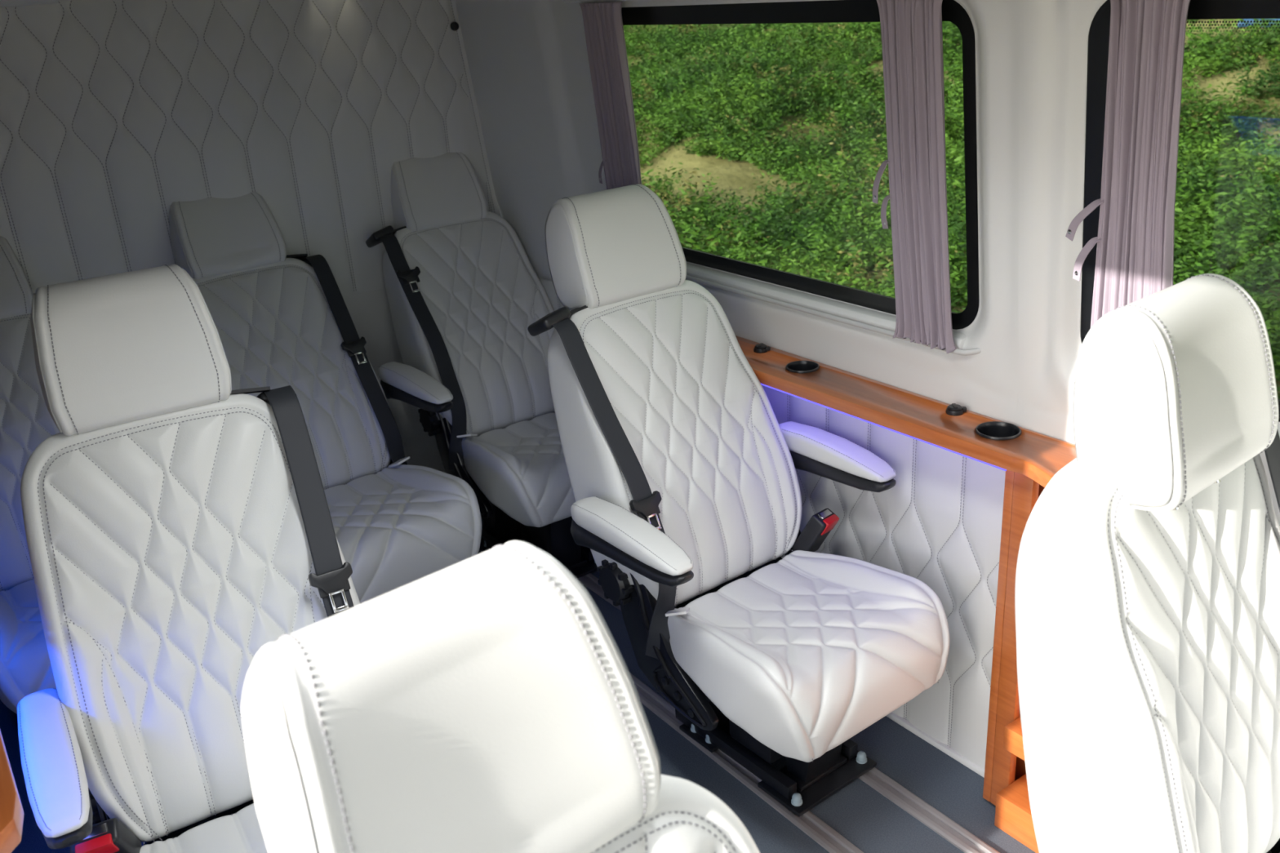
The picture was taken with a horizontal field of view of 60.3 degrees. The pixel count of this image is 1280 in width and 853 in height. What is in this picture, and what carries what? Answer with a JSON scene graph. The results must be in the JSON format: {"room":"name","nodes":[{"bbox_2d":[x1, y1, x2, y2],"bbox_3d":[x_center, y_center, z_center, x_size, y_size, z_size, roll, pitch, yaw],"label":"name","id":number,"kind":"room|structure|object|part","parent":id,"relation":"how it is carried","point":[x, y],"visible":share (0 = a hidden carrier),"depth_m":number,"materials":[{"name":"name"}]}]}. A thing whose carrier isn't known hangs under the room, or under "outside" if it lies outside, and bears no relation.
{"room":"vehicle interior","nodes":[
{"label":"vehicle interior","id":0,"kind":"room"},
{"bbox_2d":[0,0,501,472],"bbox_3d":[-1.224,-0.414,3.182,1.960,1.930,0.064,-18,26,-31],"label":"wall","id":1,"kind":"structure","parent":0,"point":[113,113],"depth_m":3.04,"materials":[{"name":"white leather"}]},
{"bbox_2d":[0,0,58,6],"bbox_3d":[-1.684,-1.007,2.431,0.725,0.175,0.227,-18,26,-31],"label":"trim","id":2,"kind":"structure","parent":1,"relation":"attached to","point":[2,2],"depth_m":2.66,"materials":[{"name":"white"}]},
{"bbox_2d":[450,22,458,31],"bbox_3d":[-0.562,-1.218,3.349,0.026,0.026,0.014,-18,26,-31],"label":"button","id":3,"kind":"object","parent":1,"relation":"attached to","point":[454,25],"visible":1,"depth_m":3.34,"materials":[{"name":"black plastic"}]},
{"bbox_2d":[0,516,1035,852],"bbox_3d":[0.517,1.294,1.310,1.960,0.040,5.900,-18,26,-31],"label":"floor","id":4,"kind":"structure","parent":0,"point":[858,812],"depth_m":2.46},
{"bbox_2d":[0,235,59,714],"bbox_3d":[-1.454,0.191,2.669,0.535,1.203,0.957,-20,27,-35],"label":"seat","id":5,"kind":"object","parent":4,"relation":"on","point":[26,421],"visible":0.23,"depth_m":2.67,"materials":[{"name":"white leather"}]},
{"bbox_2d":[0,579,56,714],"bbox_3d":[-1.266,0.447,2.567,0.495,0.204,0.437,-20,27,-35],"label":"seat cushion","id":6,"kind":"object","parent":5,"relation":"on","point":[25,666],"depth_m":2.34,"materials":[{"name":"white leather"}]},
{"bbox_3d":[-1.547,0.058,2.758,0.486,0.674,0.367,-20,20,-35],"label":"backrest","id":7,"kind":"part","parent":5,"relation":"part of","materials":[{"name":"white leather"}]},
{"bbox_2d":[17,264,360,852],"bbox_3d":[-0.672,0.453,1.764,0.558,1.277,0.861,-16,25,-28],"label":"seat","id":8,"kind":"object","parent":4,"relation":"on","point":[178,523],"visible":0.81,"depth_m":1.80,"materials":[{"name":"white leather"}]},
{"bbox_3d":[-0.867,0.518,1.639,0.068,0.074,0.379,-16,20,-28],"label":"armrest","id":9,"kind":"part","parent":8,"relation":"part of","materials":[{"name":"white leather"}]},
{"bbox_3d":[-0.808,0.721,1.743,0.029,0.334,0.316,-16,25,-28],"label":"frame","id":10,"kind":"part","parent":8,"relation":"part of","materials":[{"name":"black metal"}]},
{"bbox_2d":[139,803,268,852],"bbox_3d":[-0.521,0.736,1.702,0.495,0.204,0.437,-16,25,-28],"label":"seat cushion","id":11,"kind":"object","parent":8,"relation":"on","point":[240,832],"depth_m":1.78,"materials":[{"name":"white leather"}]},
{"bbox_3d":[-0.513,0.294,1.872,0.026,0.036,0.021,-16,26,-28],"label":"tongue blade","id":12,"kind":"part","parent":8,"relation":"part of","materials":[{"name":"silver metal"}]},
{"bbox_2d":[168,191,481,604],"bbox_3d":[-0.885,-0.001,3.037,0.608,1.212,0.959,-20,27,-35],"label":"seat","id":13,"kind":"object","parent":4,"relation":"on","point":[281,319],"visible":0.7,"depth_m":3.06,"materials":[{"name":"white leather"}]},
{"bbox_3d":[-1.007,-0.117,3.103,0.486,0.674,0.367,-20,21,-35],"label":"backrest","id":14,"kind":"part","parent":13,"relation":"part of","materials":[{"name":"white leather"}]},
{"bbox_3d":[-0.794,-0.197,3.124,0.026,0.036,0.021,-20,21,-35],"label":"tongue blade","id":15,"kind":"part","parent":13,"relation":"part of","materials":[{"name":"silver metal"}]},
{"bbox_2d":[324,464,481,604],"bbox_3d":[-0.721,0.269,2.916,0.495,0.204,0.437,-20,27,-35],"label":"seat cushion","id":16,"kind":"object","parent":13,"relation":"on","point":[396,526],"depth_m":2.85,"materials":[{"name":"white leather"}]},
{"bbox_3d":[-0.642,-0.089,3.133,0.068,0.074,0.379,-20,22,-35],"label":"armrest","id":17,"kind":"part","parent":13,"relation":"part of","materials":[{"name":"white leather"}]},
{"bbox_2d":[365,151,597,578],"bbox_3d":[-0.393,-0.184,3.378,0.537,1.235,0.902,-18,26,-32],"label":"seat","id":18,"kind":"object","parent":4,"relation":"on","point":[464,291],"visible":0.8,"depth_m":3.37,"materials":[{"name":"white leather"}]},
{"bbox_3d":[-0.675,-0.420,3.286,0.026,0.035,0.023,-18,24,-32],"label":"tongue blade","id":19,"kind":"part","parent":18,"relation":"part of","materials":[{"name":"silver metal"}]},
{"bbox_3d":[-0.545,0.085,3.301,0.029,0.334,0.316,-18,26,-32],"label":"frame","id":20,"kind":"part","parent":18,"relation":"part of","materials":[{"name":"black metal"}]},
{"bbox_3d":[-0.508,-0.312,3.461,0.486,0.674,0.367,-18,24,-32],"label":"backrest","id":21,"kind":"part","parent":18,"relation":"part of","materials":[{"name":"white leather"}]},
{"bbox_2d":[461,413,575,527],"bbox_3d":[-0.255,0.092,3.278,0.495,0.204,0.437,-18,26,-32],"label":"seat cushion","id":22,"kind":"object","parent":18,"relation":"on","point":[520,467],"depth_m":3.11,"materials":[{"name":"white leather"}]},
{"bbox_2d":[240,540,759,852],"bbox_3d":[0.124,0.797,0.804,0.537,1.263,0.862,-21,28,-36],"label":"seat","id":23,"kind":"object","parent":4,"relation":"on","point":[486,702],"visible":1,"depth_m":0.81,"materials":[{"name":"white leather"}]},
{"bbox_3d":[-0.004,0.675,0.883,0.486,0.674,0.367,-21,28,-36],"label":"backrest","id":24,"kind":"part","parent":23,"relation":"part of","materials":[{"name":"white leather"}]},
{"bbox_2d":[527,183,950,817],"bbox_3d":[0.189,0.167,2.378,0.652,1.266,0.873,-19,27,-33],"label":"seat","id":25,"kind":"object","parent":4,"relation":"on","point":[766,647],"visible":1,"depth_m":2.36,"materials":[{"name":"white leather"}]},
{"bbox_3d":[-0.025,0.247,2.202,0.068,0.074,0.379,-19,22,-33],"label":"armrest","id":26,"kind":"part","parent":25,"relation":"part of","materials":[{"name":"white leather"}]},
{"bbox_3d":[0.028,0.195,2.265,0.026,0.036,0.020,-19,27,-33],"label":"tongue blade","id":27,"kind":"part","parent":25,"relation":"part of","materials":[{"name":"silver metal"}]},
{"bbox_3d":[0.047,0.443,2.321,0.029,0.334,0.316,-19,27,-33],"label":"frame","id":28,"kind":"part","parent":25,"relation":"part of","materials":[{"name":"black metal"}]},
{"bbox_3d":[0.081,0.042,2.470,0.486,0.674,0.367,-19,27,-33],"label":"backrest","id":29,"kind":"part","parent":25,"relation":"part of","materials":[{"name":"white leather"}]},
{"bbox_3d":[0.393,0.323,2.562,0.029,0.334,0.316,-19,27,-33],"label":"frame","id":30,"kind":"part","parent":25,"relation":"part of","materials":[{"name":"black metal"}]},
{"bbox_2d":[667,549,950,762],"bbox_3d":[0.337,0.447,2.305,0.495,0.204,0.437,-19,27,-33],"label":"seat cushion","id":31,"kind":"object","parent":25,"relation":"on","point":[804,652],"depth_m":2.22,"materials":[{"name":"white leather"}]},
{"bbox_3d":[0.429,0.089,2.518,0.068,0.074,0.379,-19,22,-33],"label":"armrest","id":32,"kind":"part","parent":25,"relation":"part of","materials":[{"name":"white leather"}]},
{"bbox_2d":[628,671,863,852],"bbox_3d":[0.592,0.958,2.064,0.051,0.008,4.350,-18,26,-31],"label":"floor track","id":33,"kind":"object","parent":4,"relation":"on","point":[808,823],"visible":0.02,"depth_m":2.50,"materials":[{"name":"silver metal"}]},
{"bbox_2d":[576,573,999,852],"bbox_3d":[0.764,0.902,2.175,0.051,0.008,4.350,-18,26,-31],"label":"floor track","id":34,"kind":"object","parent":4,"relation":"on","point":[946,828],"visible":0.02,"depth_m":2.38,"materials":[{"name":"silver metal"}]},
{"bbox_2d":[982,470,1044,852],"bbox_3d":[0.823,0.472,2.145,0.124,0.819,0.290,-18,26,-31],"label":"base cabinet","id":35,"kind":"object","parent":4,"relation":"on","point":[1005,780],"visible":0.26,"depth_m":2.24,"materials":[{"name":"orange wood"}]},
{"bbox_3d":[0.760,0.425,2.257,0.084,0.809,0.020,-18,26,-31],"label":"panel","id":36,"kind":"part","parent":35,"relation":"part of","materials":[{"name":"orange wood"}]},
{"bbox_2d":[1003,716,1025,760],"bbox_3d":[0.850,0.653,2.190,0.100,0.055,0.228,-18,26,-31],"label":"shelf","id":37,"kind":"object","parent":35,"relation":"attached to","point":[1013,737],"depth_m":2.24,"materials":[{"name":"orange wood"}]},
{"bbox_3d":[0.873,0.455,2.164,0.014,0.809,0.270,-18,26,-31],"label":"panel","id":38,"kind":"part","parent":35,"relation":"part of","materials":[{"name":"orange wood"}]},
{"bbox_2d":[1014,273,1279,852],"bbox_3d":[0.875,0.502,1.405,0.534,1.290,0.698,-20,27,-35],"label":"seat","id":39,"kind":"object","parent":4,"relation":"on","point":[1147,590],"visible":1,"depth_m":1.39,"materials":[{"name":"white leather"}]},
{"bbox_3d":[0.752,0.346,1.524,0.486,0.694,0.288,-20,27,-35],"label":"backrest","id":40,"kind":"part","parent":39,"relation":"part of","materials":[{"name":"white leather"}]},
{"bbox_3d":[1.034,0.641,1.673,0.029,0.334,0.316,-20,27,-35],"label":"frame","id":41,"kind":"part","parent":39,"relation":"part of","materials":[{"name":"black metal"}]},
{"bbox_2d":[454,0,1279,526],"bbox_3d":[0.822,-0.023,1.897,0.228,1.920,4.560,-18,26,-31],"label":"wall","id":42,"kind":"structure","parent":0,"point":[528,63],"depth_m":2.14,"materials":[{"name":"white plastic"}]},
{"bbox_2d":[537,276,1005,769],"bbox_3d":[0.191,0.129,3.052,0.014,0.826,2.018,-18,26,-31],"label":"wall panel","id":43,"kind":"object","parent":42,"relation":"attached to","point":[940,525],"depth_m":2.44,"materials":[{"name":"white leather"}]},
{"bbox_2d":[563,0,981,355],"bbox_3d":[0.247,-0.631,2.534,0.129,0.698,1.312,-18,26,-31],"label":"window","id":44,"kind":"structure","parent":42,"relation":"in","point":[830,11],"depth_m":2.35,"materials":[{"name":"black glass"}]},
{"bbox_3d":[0.175,-0.939,2.391,0.027,0.011,1.279,-18,26,-31],"label":"curtain rail","id":45,"kind":"part","parent":44,"relation":"part of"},
{"bbox_2d":[578,1,641,189],"bbox_3d":[-0.057,-0.748,2.887,0.102,0.684,0.200,-17,25,-29],"label":"curtain","id":46,"kind":"object","parent":44,"relation":"hanging from","point":[602,21],"visible":0.66,"depth_m":2.82,"materials":[{"name":"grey fabric"}]},
{"bbox_3d":[0.284,-0.322,2.672,0.030,0.019,1.312,-18,26,-31],"label":"curtain rail","id":47,"kind":"part","parent":44,"relation":"part of","materials":[{"name":"white plastic"}]},
{"bbox_2d":[872,0,956,353],"bbox_3d":[0.527,-0.477,2.120,0.103,0.681,0.189,-18,26,-31],"label":"curtain","id":48,"kind":"object","parent":44,"relation":"hanging from","point":[912,34],"visible":1,"depth_m":2.10,"materials":[{"name":"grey fabric"}]},
{"bbox_2d":[686,262,966,349],"bbox_3d":[0.280,-0.337,2.705,0.032,0.037,1.280,-18,26,-31],"label":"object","id":49,"kind":"structure","parent":42,"relation":"attached to","point":[866,316],"depth_m":2.56,"materials":[{"name":"white plastic"}]},
{"bbox_2d":[735,335,1076,487],"bbox_3d":[0.493,-0.043,2.318,0.202,0.051,1.230,-18,26,-31],"label":"ledge","id":50,"kind":"object","parent":42,"relation":"attached to","point":[953,428],"visible":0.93,"depth_m":2.24,"materials":[{"name":"orange wood"}]},
{"bbox_2d":[753,342,770,353],"bbox_3d":[0.294,-0.190,2.667,0.036,0.016,0.039,-18,26,-31],"label":"socket","id":51,"kind":"object","parent":50,"relation":"attached to","point":[761,348],"depth_m":2.66,"materials":[{"name":"black plastic"}]},
{"bbox_2d":[945,403,966,416],"bbox_3d":[0.638,-0.036,2.229,0.039,0.016,0.036,-18,26,-31],"label":"socket","id":52,"kind":"object","parent":50,"relation":"attached to","point":[953,410],"depth_m":2.22,"materials":[{"name":"black plastic"}]},
{"bbox_2d":[886,712,984,777],"bbox_3d":[0.260,0.535,3.150,0.022,0.016,2.170,-18,26,-31],"label":"baseboard","id":53,"kind":"structure","parent":42,"relation":"attached to","point":[948,750],"depth_m":2.56,"materials":[{"name":"white plastic"}]},
{"bbox_2d":[1080,0,1279,422],"bbox_3d":[1.120,-0.235,1.431,0.075,0.665,1.225,-18,26,-31],"label":"window","id":54,"kind":"structure","parent":42,"relation":"in","point":[1100,28],"depth_m":1.80,"materials":[{"name":"black glass"}]},
{"bbox_3d":[-0.332,0.646,0.421,0.040,1.930,5.880,-18,26,-31],"label":"wall","id":55,"kind":"structure","parent":0,"visible":0},
{"bbox_2d":[0,730,23,852],"bbox_3d":[-1.111,0.336,1.672,0.168,0.040,1.228,-18,26,-31],"label":"ledge","id":56,"kind":"object","parent":55,"relation":"attached to","point":[11,812],"visible":1,"depth_m":1.29,"materials":[{"name":"orange wood"}]},
{"label":"outside","id":57,"kind":"structure","parent":0,"visible":0},
{"bbox_2d":[625,18,1279,395],"bbox_3d":[18.686,-22.513,29.072,67.400,23.008,85.000,-18,26,-31],"label":"ground","id":58,"kind":"structure","parent":57,"point":[733,175],"depth_m":13.17,"materials":[{"name":"soil"}]},
{"bbox_2d":[622,18,1279,399],"bbox_3d":[-1.847,-15.071,31.630,28.632,9.631,55.949,-18,26,-31],"label":"grass","id":59,"kind":"structure","parent":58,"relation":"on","point":[1228,196],"depth_m":11.86,"materials":[{"name":"plant"}]},
{"bbox_2d":[1235,17,1279,28],"bbox_3d":[7.949,-4.812,12.905,1.700,0.243,0.183,5,24,20],"label":"plastic sheet","id":60,"kind":"object","parent":58,"relation":"on","point":[1246,20],"visible":0.26,"depth_m":13.11,"materials":[{"name":"blue plastic"}]},
{"bbox_3d":[1.039,-0.536,1.256,0.027,0.011,1.204,-18,26,-31],"label":"rail","id":61,"kind":"object","parent":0,"visible":0},
{"bbox_2d":[1065,0,1190,328],"bbox_3d":[0.787,-0.355,1.780,0.105,0.684,0.201,-18,26,-31],"label":"curtain","id":62,"kind":"object","parent":61,"relation":"hanging from","point":[1135,240],"visible":0.78,"depth_m":1.72,"materials":[{"name":"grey fabric"}]}
]}

